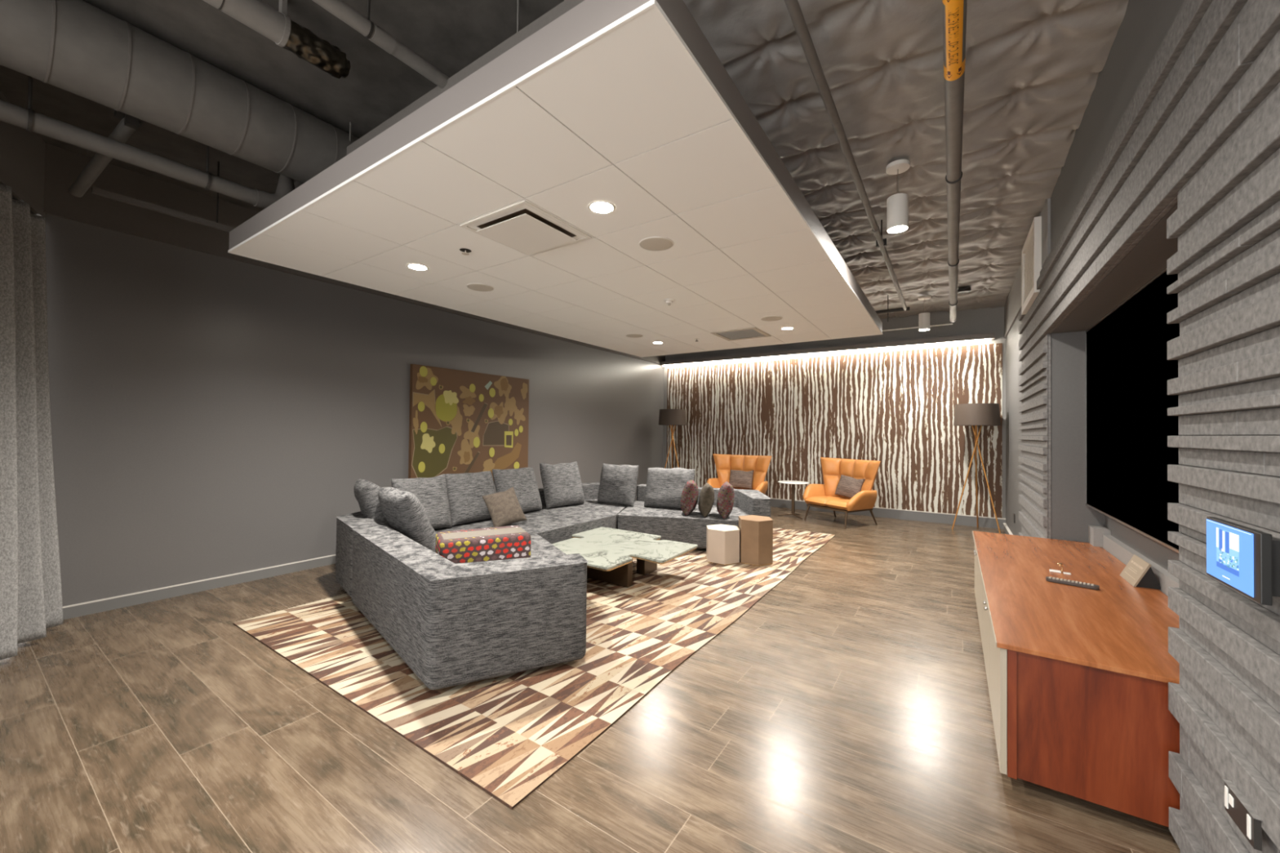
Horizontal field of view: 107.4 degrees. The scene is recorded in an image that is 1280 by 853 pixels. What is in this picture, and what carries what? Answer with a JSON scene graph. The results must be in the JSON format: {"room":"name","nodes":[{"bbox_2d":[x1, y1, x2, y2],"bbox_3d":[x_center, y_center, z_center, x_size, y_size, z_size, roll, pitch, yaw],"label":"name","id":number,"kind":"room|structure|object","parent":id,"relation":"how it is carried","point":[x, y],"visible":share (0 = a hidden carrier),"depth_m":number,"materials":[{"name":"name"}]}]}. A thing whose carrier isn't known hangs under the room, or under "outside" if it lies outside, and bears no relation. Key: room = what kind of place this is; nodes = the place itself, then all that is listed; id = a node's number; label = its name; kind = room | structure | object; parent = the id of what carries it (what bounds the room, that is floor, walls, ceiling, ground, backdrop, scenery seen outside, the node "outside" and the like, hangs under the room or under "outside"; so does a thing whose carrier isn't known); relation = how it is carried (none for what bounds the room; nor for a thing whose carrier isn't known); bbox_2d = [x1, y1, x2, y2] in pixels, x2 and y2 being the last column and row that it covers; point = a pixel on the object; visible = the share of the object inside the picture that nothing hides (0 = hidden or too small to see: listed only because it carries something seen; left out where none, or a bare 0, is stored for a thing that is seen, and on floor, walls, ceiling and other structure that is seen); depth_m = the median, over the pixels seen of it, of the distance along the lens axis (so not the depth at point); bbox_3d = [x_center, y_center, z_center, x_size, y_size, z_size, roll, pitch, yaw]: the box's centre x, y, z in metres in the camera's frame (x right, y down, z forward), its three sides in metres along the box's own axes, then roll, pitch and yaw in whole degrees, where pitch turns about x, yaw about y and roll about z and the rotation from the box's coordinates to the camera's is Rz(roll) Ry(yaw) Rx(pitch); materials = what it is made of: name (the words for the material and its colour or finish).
{"room":"lounge","nodes":[
{"label":"lounge","id":0,"kind":"room"},
{"bbox_2d":[44,213,663,606],"bbox_3d":[-1.969,0.017,7.242,0.120,3.030,9.080,0,-1,34],"label":"wall","id":1,"kind":"structure","parent":0,"point":[212,416],"depth_m":4.43,"materials":[{"name":"grey paint"}]},
{"bbox_2d":[62,554,336,620],"bbox_3d":[-1.943,1.482,7.166,0.014,0.098,8.930,0,-1,34],"label":"baseboard","id":2,"kind":"structure","parent":1,"relation":"attached to","point":[78,610],"depth_m":4.11,"materials":[{"name":"grey paint"}]},
{"bbox_2d":[43,142,665,364],"bbox_3d":[-1.934,-1.803,7.256,0.155,0.610,9.080,0,-1,34],"label":"trim","id":3,"kind":"structure","parent":1,"relation":"attached to","point":[63,166],"depth_m":3.92,"materials":[{"name":"paint"}]},
{"bbox_2d":[408,364,528,480],"bbox_3d":[-2.298,0.012,6.584,0.059,1.535,1.910,0,-1,34],"label":"abstract painting","id":4,"kind":"object","parent":1,"relation":"attached to","point":[460,421],"visible":0.98,"depth_m":6.41,"materials":[{"name":"brown paint"}]},
{"bbox_2d":[0,0,1128,319],"bbox_3d":[-0.307,-2.070,4.018,6.410,0.124,12.680,0,-1,34],"label":"ceiling","id":5,"kind":"structure","parent":0,"point":[1033,68],"depth_m":2.87,"materials":[{"name":"grey metal"}]},
{"bbox_2d":[68,110,145,197],"bbox_3d":[-3.267,-1.789,2.891,0.943,0.580,0.129,0,-1,28],"label":"brace","id":6,"kind":"object","parent":5,"relation":"attached to","point":[128,124],"visible":0.66,"depth_m":2.90,"materials":[{"name":"grey metal"}]},
{"bbox_2d":[0,75,294,208],"bbox_3d":[-3.743,-1.827,1.588,0.116,0.548,4.438,0,-1,34],"label":"drain pipe","id":7,"kind":"object","parent":5,"relation":"hanging from","point":[28,119],"visible":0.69,"depth_m":2.72,"materials":[{"name":"metal"}]},
{"bbox_2d":[91,161,235,231],"bbox_3d":[-2.919,-1.798,4.236,0.040,0.520,2.640,0,-1,34],"label":"strut","id":8,"kind":"object","parent":5,"relation":"attached to","point":[97,191],"visible":0.42,"depth_m":3.42,"materials":[{"name":"paint"}]},
{"bbox_2d":[0,0,358,182],"bbox_3d":[-2.083,-1.845,3.344,0.429,0.429,9.200,0,-1,34],"label":"air duct","id":9,"kind":"object","parent":5,"relation":"hanging from","point":[78,47],"visible":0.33,"depth_m":2.44,"materials":[{"name":"metal"}]},
{"bbox_2d":[203,0,350,79],"bbox_3d":[-2.713,-1.981,0.751,0.141,0.240,4.180,0,-1,34],"label":"pipe","id":10,"kind":"object","parent":5,"relation":"attached to","point":[274,24],"visible":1,"depth_m":2.24,"materials":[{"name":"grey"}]},
{"bbox_2d":[312,0,448,88],"bbox_3d":[-2.276,-1.982,0.725,0.076,0.228,4.620,0,-1,34],"label":"conduit","id":11,"kind":"object","parent":5,"relation":"hanging from","point":[370,30],"visible":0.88,"depth_m":2.25,"materials":[{"name":"grey metal"}]},
{"bbox_2d":[293,0,584,189],"bbox_3d":[-1.338,-1.929,2.767,3.500,0.260,0.060,0,-1,34],"label":"strut","id":12,"kind":"object","parent":5,"relation":"hanging from","point":[564,6],"visible":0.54,"depth_m":2.40,"materials":[{"name":"paint"}]},
{"bbox_2d":[227,0,882,357],"bbox_3d":[0.042,-1.630,4.710,3.666,0.818,5.494,0,-1,34],"label":"ceiling panel","id":13,"kind":"object","parent":5,"relation":"hanging from","point":[628,104],"visible":0.98,"depth_m":2.69,"materials":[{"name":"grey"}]},
{"bbox_2d":[406,263,428,271],"bbox_3d":[-1.750,-1.253,3.699,0.160,0.004,0.160,0,-1,34],"label":"recessed light","id":14,"kind":"object","parent":13,"relation":"attached to","point":[419,267],"visible":1,"depth_m":3.70,"materials":[{"name":"beige"}]},
{"bbox_2d":[459,248,471,255],"bbox_3d":[-1.242,-1.242,3.346,0.080,0.026,0.080,0,-1,34],"label":"sprinkler","id":15,"kind":"object","parent":13,"relation":"attached to","point":[465,251],"visible":1,"depth_m":3.34,"materials":[{"name":"grey metal"}]},
{"bbox_2d":[459,248,471,252],"bbox_3d":[-1.242,-1.253,3.346,0.079,0.002,0.079,1,-1,-4],"label":"sprinkler head","id":16,"kind":"object","parent":15,"relation":"on","point":[464,250],"depth_m":3.34,"materials":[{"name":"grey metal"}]},
{"bbox_2d":[466,283,494,291],"bbox_3d":[-1.427,-1.242,4.205,0.238,0.006,0.238,0,-1,34],"label":"ceiling speaker","id":17,"kind":"object","parent":13,"relation":"attached to","point":[475,286],"visible":1,"depth_m":4.20,"materials":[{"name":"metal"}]},
{"bbox_2d":[459,200,591,255],"bbox_3d":[-0.721,-1.236,3.013,0.584,0.034,0.585,0,-1,34],"label":"air diffuser","id":18,"kind":"object","parent":13,"relation":"attached to","point":[524,231],"visible":1,"depth_m":2.95,"materials":[{"name":"white metal"}]},
{"bbox_2d":[587,200,615,213],"bbox_3d":[-0.218,-1.250,2.684,0.160,0.004,0.160,0,-1,34],"label":"recessed light","id":19,"kind":"object","parent":13,"relation":"attached to","point":[596,206],"visible":1,"depth_m":2.67,"materials":[{"name":"white metal"}]},
{"bbox_2d":[625,333,643,337],"bbox_3d":[-0.075,-1.201,6.231,0.238,0.006,0.238,0,-1,34],"label":"ceiling speaker","id":20,"kind":"object","parent":13,"relation":"attached to","point":[632,335],"visible":1,"depth_m":6.22,"materials":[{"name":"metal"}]},
{"bbox_2d":[639,236,673,251],"bbox_3d":[0.111,-1.238,3.194,0.238,0.006,0.238,0,-1,34],"label":"ceiling speaker","id":21,"kind":"object","parent":13,"relation":"attached to","point":[651,243],"visible":1,"depth_m":3.18,"materials":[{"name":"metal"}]},
{"bbox_2d":[663,298,675,305],"bbox_3d":[0.282,-1.196,4.545,0.116,0.052,0.116,0,-1,34],"label":"smoke detector","id":22,"kind":"object","parent":13,"relation":"attached to","point":[668,301],"visible":1,"depth_m":4.52,"materials":[{"name":"white plastic"}]},
{"bbox_2d":[710,327,771,341],"bbox_3d":[1.304,-1.187,6.058,0.589,0.010,0.589,0,-1,34],"label":"grille","id":23,"kind":"object","parent":13,"relation":"attached to","point":[763,334],"visible":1,"depth_m":6.04,"materials":[{"name":"metal"}]},
{"bbox_2d":[760,315,782,320],"bbox_3d":[1.460,-1.198,5.215,0.238,0.006,0.238,0,-1,34],"label":"ceiling speaker","id":24,"kind":"object","parent":13,"relation":"attached to","point":[767,317],"visible":1,"depth_m":5.21,"materials":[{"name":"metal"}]},
{"bbox_2d":[780,326,794,329],"bbox_3d":[1.788,-1.189,5.702,0.160,0.004,0.160,0,-1,34],"label":"recessed light","id":25,"kind":"object","parent":13,"relation":"attached to","point":[788,327],"visible":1,"depth_m":5.70,"materials":[{"name":"beige"}]},
{"bbox_2d":[784,0,910,321],"bbox_3d":[0.474,-1.841,2.620,1.080,0.400,10.826,0,-1,34],"label":"pipe","id":26,"kind":"object","parent":5,"relation":"hanging from","point":[793,7],"visible":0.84,"depth_m":2.77,"materials":[{"name":"grey metal"}]},
{"bbox_2d":[885,159,910,233],"bbox_3d":[1.954,-1.738,3.564,0.160,0.490,0.160,0,-1,34],"label":"pendant light","id":27,"kind":"object","parent":5,"relation":"hanging from","point":[897,212],"visible":1,"depth_m":3.51,"materials":[{"name":"white metal"}]},
{"bbox_2d":[918,295,930,330],"bbox_3d":[4.197,-1.669,6.936,0.160,0.490,0.160,0,-1,34],"label":"pendant light","id":28,"kind":"object","parent":5,"relation":"hanging from","point":[923,317],"visible":1,"depth_m":6.88,"materials":[{"name":"white metal"}]},
{"bbox_2d":[942,0,967,322],"bbox_3d":[1.548,-1.837,2.314,0.096,0.392,11.505,0,-1,34],"label":"pipe","id":29,"kind":"object","parent":5,"relation":"hanging from","point":[954,11],"visible":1,"depth_m":2.52,"materials":[{"name":"grey metal"}]},
{"bbox_2d":[957,287,970,293],"bbox_3d":[4.560,-1.910,6.615,0.160,0.050,0.160,0,-1,34],"label":"pin","id":30,"kind":"object","parent":5,"relation":"attached to","point":[965,290],"visible":0.94,"depth_m":6.57,"materials":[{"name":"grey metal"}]},
{"bbox_2d":[0,506,1180,852],"bbox_3d":[-0.106,1.558,3.810,6.990,0.100,12.680,0,-1,34],"label":"floor","id":31,"kind":"structure","parent":0,"point":[847,709],"depth_m":2.16,"materials":[{"name":"brown wood"}]},
{"bbox_2d":[233,527,835,809],"bbox_3d":[-0.097,1.520,5.153,3.057,0.011,6.000,0,-1,34],"label":"rug","id":32,"kind":"object","parent":31,"relation":"on","point":[507,735],"visible":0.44,"depth_m":2.87,"materials":[{"name":"carpet"}]},
{"bbox_2d":[335,482,770,689],"bbox_3d":[-0.620,1.191,5.253,3.075,0.636,5.110,0,-1,34],"label":"sectional sofa","id":33,"kind":"object","parent":32,"relation":"on","point":[452,624],"visible":0.8,"depth_m":2.86,"materials":[{"name":"grey fabric"}]},
{"bbox_2d":[354,479,389,526],"bbox_3d":[-2.560,0.794,4.546,0.323,0.548,0.560,1,-1,-39],"label":"cushion","id":34,"kind":"object","parent":33,"relation":"on","point":[366,492],"visible":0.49,"depth_m":4.32,"materials":[{"name":"grey fabric"}]},
{"bbox_2d":[377,487,435,552],"bbox_3d":[-2.026,0.804,4.082,0.353,0.534,0.740,1,-1,-43],"label":"cushion","id":35,"kind":"object","parent":33,"relation":"on","point":[402,511],"visible":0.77,"depth_m":3.84,"materials":[{"name":"grey fabric"}]},
{"bbox_2d":[391,474,452,529],"bbox_3d":[-2.243,0.793,4.849,0.306,0.562,0.564,0,-1,38],"label":"cushion","id":36,"kind":"object","parent":33,"relation":"on","point":[432,493],"visible":0.64,"depth_m":4.84,"materials":[{"name":"grey fabric"}]},
{"bbox_2d":[444,471,495,526],"bbox_3d":[-1.917,0.806,5.378,0.306,0.556,0.637,0,-1,36],"label":"cushion","id":37,"kind":"object","parent":33,"relation":"on","point":[465,491],"visible":0.8,"depth_m":5.24,"materials":[{"name":"grey fabric"}]},
{"bbox_2d":[435,525,530,563],"bbox_3d":[-1.157,0.923,3.465,0.620,0.288,0.380,1,-1,-28],"label":"cushion","id":38,"kind":"object","parent":33,"relation":"on","point":[510,542],"visible":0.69,"depth_m":3.33,"materials":[{"name":"fabric"}]},
{"bbox_2d":[482,486,527,527],"bbox_3d":[-1.510,0.909,5.245,0.435,0.436,0.271,1,-1,-36],"label":"throw pillow","id":39,"kind":"object","parent":33,"relation":"on","point":[504,508],"visible":0.96,"depth_m":5.18,"materials":[{"name":"brown fabric"}]},
{"bbox_2d":[492,466,542,512],"bbox_3d":[-1.541,0.811,5.951,0.304,0.569,0.682,0,-1,30],"label":"cushion","id":40,"kind":"object","parent":33,"relation":"on","point":[523,480],"visible":0.77,"depth_m":5.90,"materials":[{"name":"grey fabric"}]},
{"bbox_2d":[539,462,584,508],"bbox_3d":[-1.082,0.807,6.582,0.310,0.603,0.640,0,-1,44],"label":"cushion","id":41,"kind":"object","parent":33,"relation":"on","point":[562,483],"visible":1,"depth_m":6.46,"materials":[{"name":"grey fabric"}]},
{"bbox_2d":[597,463,638,506],"bbox_3d":[-0.322,0.834,6.781,0.624,0.571,0.276,0,-1,30],"label":"cushion","id":42,"kind":"object","parent":33,"relation":"on","point":[618,483],"visible":1,"depth_m":6.67,"materials":[{"name":"grey fabric"}]},
{"bbox_2d":[644,467,694,508],"bbox_3d":[0.403,0.846,6.515,0.702,0.556,0.291,0,-1,24],"label":"cushion","id":43,"kind":"object","parent":33,"relation":"on","point":[664,487],"visible":0.84,"depth_m":6.44,"materials":[{"name":"grey fabric"}]},
{"bbox_2d":[680,480,698,515],"bbox_3d":[0.639,0.911,6.065,0.233,0.419,0.424,1,-1,10],"label":"throw pillow","id":44,"kind":"object","parent":33,"relation":"on","point":[690,494],"visible":1,"depth_m":5.89,"materials":[{"name":"fabric"}]},
{"bbox_2d":[697,482,714,517],"bbox_3d":[0.836,0.924,5.953,0.197,0.394,0.424,1,-1,-2],"label":"throw pillow","id":45,"kind":"object","parent":33,"relation":"on","point":[706,500],"visible":1,"depth_m":5.78,"materials":[{"name":"brown fabric"}]},
{"bbox_2d":[716,480,734,519],"bbox_3d":[1.066,0.911,5.870,0.223,0.424,0.424,0,-1,12],"label":"throw pillow","id":46,"kind":"object","parent":33,"relation":"on","point":[726,496],"visible":1,"depth_m":5.69,"materials":[{"name":"fabric"}]},
{"bbox_2d":[551,527,697,586],"bbox_3d":[-0.272,1.355,4.761,1.419,0.303,1.329,0,-1,34],"label":"coffee table","id":47,"kind":"object","parent":32,"relation":"on","point":[610,553],"visible":0.86,"depth_m":4.63,"materials":[{"name":"white stone"}]},
{"bbox_2d":[706,524,739,564],"bbox_3d":[0.945,1.341,5.368,0.407,0.373,0.353,0,-1,34],"label":"side table","id":48,"kind":"object","parent":32,"relation":"on","point":[722,547],"visible":1,"depth_m":5.22,"materials":[{"name":"beige paint"}]},
{"bbox_2d":[738,515,773,565],"bbox_3d":[1.312,1.288,5.351,0.407,0.488,0.353,0,-1,34],"label":"side table","id":49,"kind":"object","parent":32,"relation":"on","point":[756,532],"visible":0.93,"depth_m":5.21,"materials":[{"name":"brown wood"}]},
{"bbox_2d":[658,408,686,468],"bbox_3d":[0.668,0.620,9.998,0.632,1.957,0.596,1,-1,-27],"label":"tripod floor lamp","id":50,"kind":"object","parent":31,"relation":"on","point":[669,417],"visible":0.94,"depth_m":9.79,"materials":[{"name":"grey fabric"}]},
{"bbox_2d":[706,453,771,494],"bbox_3d":[1.856,1.071,8.882,1.170,1.059,0.804,0,-1,31],"label":"tufted armchair","id":51,"kind":"object","parent":31,"relation":"on","point":[724,464],"visible":0.44,"depth_m":9.08,"materials":[{"name":"orange leather"}]},
{"bbox_2d":[728,469,754,488],"bbox_3d":[1.935,1.008,9.015,0.470,0.350,0.190,0,-1,31],"label":"lumbar pillow","id":52,"kind":"object","parent":51,"relation":"on","point":[738,478],"visible":0.96,"depth_m":8.95,"materials":[{"name":"beige fabric"}]},
{"bbox_2d":[777,480,808,519],"bbox_3d":[2.715,1.289,8.330,0.524,0.610,0.524,0,-1,34],"label":"round side table","id":53,"kind":"object","parent":31,"relation":"on","point":[793,482],"visible":1,"depth_m":8.31,"materials":[{"name":"white laminate"}]},
{"bbox_2d":[803,457,879,528],"bbox_3d":[3.353,1.073,7.836,0.804,1.059,1.170,1,-1,-28],"label":"tufted armchair","id":54,"kind":"object","parent":31,"relation":"on","point":[817,495],"visible":0.89,"depth_m":7.83,"materials":[{"name":"orange leather"}]},
{"bbox_2d":[835,474,865,498],"bbox_3d":[3.507,1.016,7.875,0.189,0.385,0.500,1,-1,-25],"label":"lumbar pillow","id":55,"kind":"object","parent":54,"relation":"on","point":[847,486],"visible":0.94,"depth_m":7.82,"materials":[{"name":"beige fabric"}]},
{"bbox_2d":[951,403,1000,533],"bbox_3d":[5.210,0.635,7.297,0.618,1.957,0.637,0,-1,34],"label":"tripod floor lamp","id":56,"kind":"object","parent":31,"relation":"on","point":[972,415],"visible":0.98,"depth_m":7.12,"materials":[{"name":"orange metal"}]},
{"bbox_2d":[972,530,1179,827],"bbox_3d":[2.591,1.226,2.888,0.839,0.600,2.780,0,-1,34],"label":"media console","id":57,"kind":"object","parent":31,"relation":"on","point":[1078,678],"visible":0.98,"depth_m":1.92,"materials":[{"name":"brown wood"}]},
{"bbox_2d":[1048,563,1071,574],"bbox_3d":[2.666,0.898,2.984,0.100,0.060,0.050,0,-1,39],"label":"clip","id":58,"kind":"object","parent":57,"relation":"on","point":[1060,565],"visible":1,"depth_m":2.98,"materials":[{"name":"white metal"}]},
{"bbox_2d":[1045,576,1099,590],"bbox_3d":[2.514,0.911,2.736,0.048,0.023,0.230,1,-1,-44],"label":"remote control","id":59,"kind":"object","parent":57,"relation":"on","point":[1054,580],"visible":1,"depth_m":2.72,"materials":[{"name":"grey plastic"}]},
{"bbox_2d":[1120,554,1160,590],"bbox_3d":[2.976,0.858,2.796,0.118,0.141,0.270,0,-1,34],"label":"plaque","id":60,"kind":"object","parent":57,"relation":"on","point":[1138,572],"visible":1,"depth_m":2.73,"materials":[{"name":"brown wood"}]},
{"bbox_2d":[662,306,1005,518],"bbox_3d":[3.320,-0.205,9.135,6.590,3.640,0.120,0,-1,34],"label":"wall","id":61,"kind":"structure","parent":0,"point":[987,320],"depth_m":8.19,"materials":[{"name":"grey paint"}]},
{"bbox_2d":[660,332,995,366],"bbox_3d":[3.071,-1.422,9.145,6.120,0.112,0.180,0,-1,34],"label":"light","id":62,"kind":"object","parent":61,"relation":"attached to","point":[987,336],"visible":1,"depth_m":8.61,"materials":[{"name":"white plastic"}]},
{"bbox_2d":[666,342,1002,518],"bbox_3d":[3.178,0.055,9.145,6.145,2.774,0.012,0,-1,34],"label":"wall mural","id":63,"kind":"object","parent":61,"relation":"attached to","point":[895,409],"visible":0.86,"depth_m":8.59,"materials":[{"name":"brown paper"}]},
{"bbox_2d":[770,497,1005,528],"bbox_3d":[3.133,1.528,9.132,6.290,0.170,0.034,0,-1,34],"label":"baseboard","id":64,"kind":"structure","parent":61,"relation":"attached to","point":[913,515],"depth_m":8.06,"materials":[{"name":"grey"}]},
{"bbox_2d":[882,323,952,331],"bbox_3d":[3.420,-1.564,8.027,3.200,0.017,0.018,0,-1,34],"label":"conduit","id":65,"kind":"object","parent":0,"point":[948,323],"visible":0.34,"depth_m":7.42,"materials":[{"name":"white metal"}]},
{"bbox_2d":[1005,0,1184,570],"bbox_3d":[2.575,-0.305,2.065,0.600,3.640,12.680,0,-1,34],"label":"wall","id":66,"kind":"structure","parent":0,"point":[1144,25],"depth_m":3.43,"materials":[{"name":"grey paint"}]},
{"bbox_2d":[1003,523,1012,534],"bbox_3d":[5.115,1.550,6.464,0.034,0.100,2.280,0,-1,34],"label":"baseboard","id":67,"kind":"structure","parent":66,"relation":"attached to","point":[1006,528],"depth_m":7.02,"materials":[{"name":"grey"}]},
{"bbox_2d":[1004,198,1050,337],"bbox_3d":[4.659,-1.745,5.753,0.020,0.620,4.080,0,-1,34],"label":"trim","id":68,"kind":"structure","parent":66,"relation":"attached to","point":[1012,308],"depth_m":5.79,"materials":[{"name":"grey paint"}]},
{"bbox_2d":[1021,216,1041,315],"bbox_3d":[3.957,-1.585,4.745,0.072,0.700,0.970,0,-1,34],"label":"air vent","id":69,"kind":"object","parent":66,"relation":"in","point":[1031,253],"visible":0.8,"depth_m":4.61,"materials":[{"name":"white metal"}]},
{"bbox_2d":[1018,333,1051,538],"bbox_3d":[3.958,0.394,4.740,0.055,2.342,1.772,0,-1,34],"label":"cladding","id":70,"kind":"object","parent":66,"relation":"attached to","point":[1035,486],"visible":0.84,"depth_m":4.44,"materials":[{"name":"grey wood"}]},
{"bbox_2d":[1088,524,1178,595],"bbox_3d":[2.944,0.882,2.660,0.100,0.190,2.820,0,-1,34],"label":"trim","id":71,"kind":"structure","parent":66,"relation":"attached to","point":[1098,536],"depth_m":3.29,"materials":[{"name":"grey paint"}]},
{"bbox_2d":[1085,267,1182,553],"bbox_3d":[3.012,-0.092,2.774,0.115,1.435,2.572,0,-1,34],"label":"wall screen","id":72,"kind":"object","parent":66,"relation":"attached to","point":[1128,369],"visible":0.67,"depth_m":2.84,"materials":[{"name":"black glass"}]},
{"bbox_2d":[1018,0,1279,361],"bbox_3d":[1.633,-1.170,1.238,0.055,0.643,10.230,0,-1,34],"label":"cladding","id":73,"kind":"object","parent":66,"relation":"attached to","point":[1216,62],"visible":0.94,"depth_m":1.76,"materials":[{"name":"grey fabric"}]},
{"bbox_2d":[1166,82,1279,852],"bbox_3d":[0.352,0.284,-0.683,0.055,2.342,5.662,0,-1,34],"label":"cladding","id":74,"kind":"object","parent":66,"relation":"attached to","point":[1225,703],"visible":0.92,"depth_m":1.35,"materials":[{"name":"grey wood"}]},
{"bbox_2d":[1222,778,1262,851],"bbox_3d":[1.586,1.021,1.238,0.016,0.081,0.161,0,-1,34],"label":"outlet box","id":75,"kind":"object","parent":74,"relation":"attached to","point":[1246,818],"visible":1,"depth_m":1.22,"materials":[{"name":"grey metal"}]},
{"bbox_2d":[1224,785,1228,808],"bbox_3d":[1.617,1.022,1.296,0.002,0.055,0.013,0,-1,34],"label":"socket","id":76,"kind":"object","parent":75,"relation":"attached to","point":[1226,787],"depth_m":1.29,"materials":[{"name":"white plastic"}]},
{"bbox_2d":[1228,793,1233,807],"bbox_3d":[1.602,1.014,1.274,0.002,0.024,0.020,0,-1,34],"label":"socket","id":77,"kind":"object","parent":75,"relation":"attached to","point":[1230,795],"depth_m":1.27,"materials":[{"name":"white plastic"}]},
{"bbox_2d":[1246,813,1250,839],"bbox_3d":[1.552,1.020,1.198,0.002,0.055,0.013,0,-1,34],"label":"socket","id":78,"kind":"object","parent":75,"relation":"attached to","point":[1248,815],"depth_m":1.20,"materials":[{"name":"white plastic"}]},
{"bbox_2d":[1206,516,1279,605],"bbox_3d":[1.533,0.332,1.191,0.051,0.164,0.279,0,-1,34],"label":"control panel","id":79,"kind":"object","parent":74,"relation":"attached to","point":[1246,560],"visible":1,"depth_m":1.15,"materials":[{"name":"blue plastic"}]},
{"bbox_3d":[-3.994,-0.054,2.300,2.290,3.000,0.915,0,-1,34],"label":"wall","id":80,"kind":"structure","parent":0,"visible":0},
{"bbox_2d":[0,91,45,218],"bbox_3d":[-3.835,-1.865,2.469,0.300,0.650,2.400,1,-1,-36],"label":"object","id":81,"kind":"structure","parent":80,"relation":"attached to","point":[22,151],"depth_m":3.18,"materials":[{"name":"paint"}]},
{"bbox_2d":[0,183,62,660],"bbox_3d":[-3.720,-0.055,2.512,0.306,2.977,2.261,1,-1,-33],"label":"window curtain","id":82,"kind":"object","parent":80,"relation":"hanging from","point":[31,593],"visible":1,"depth_m":3.15,"materials":[{"name":"grey fabric"}]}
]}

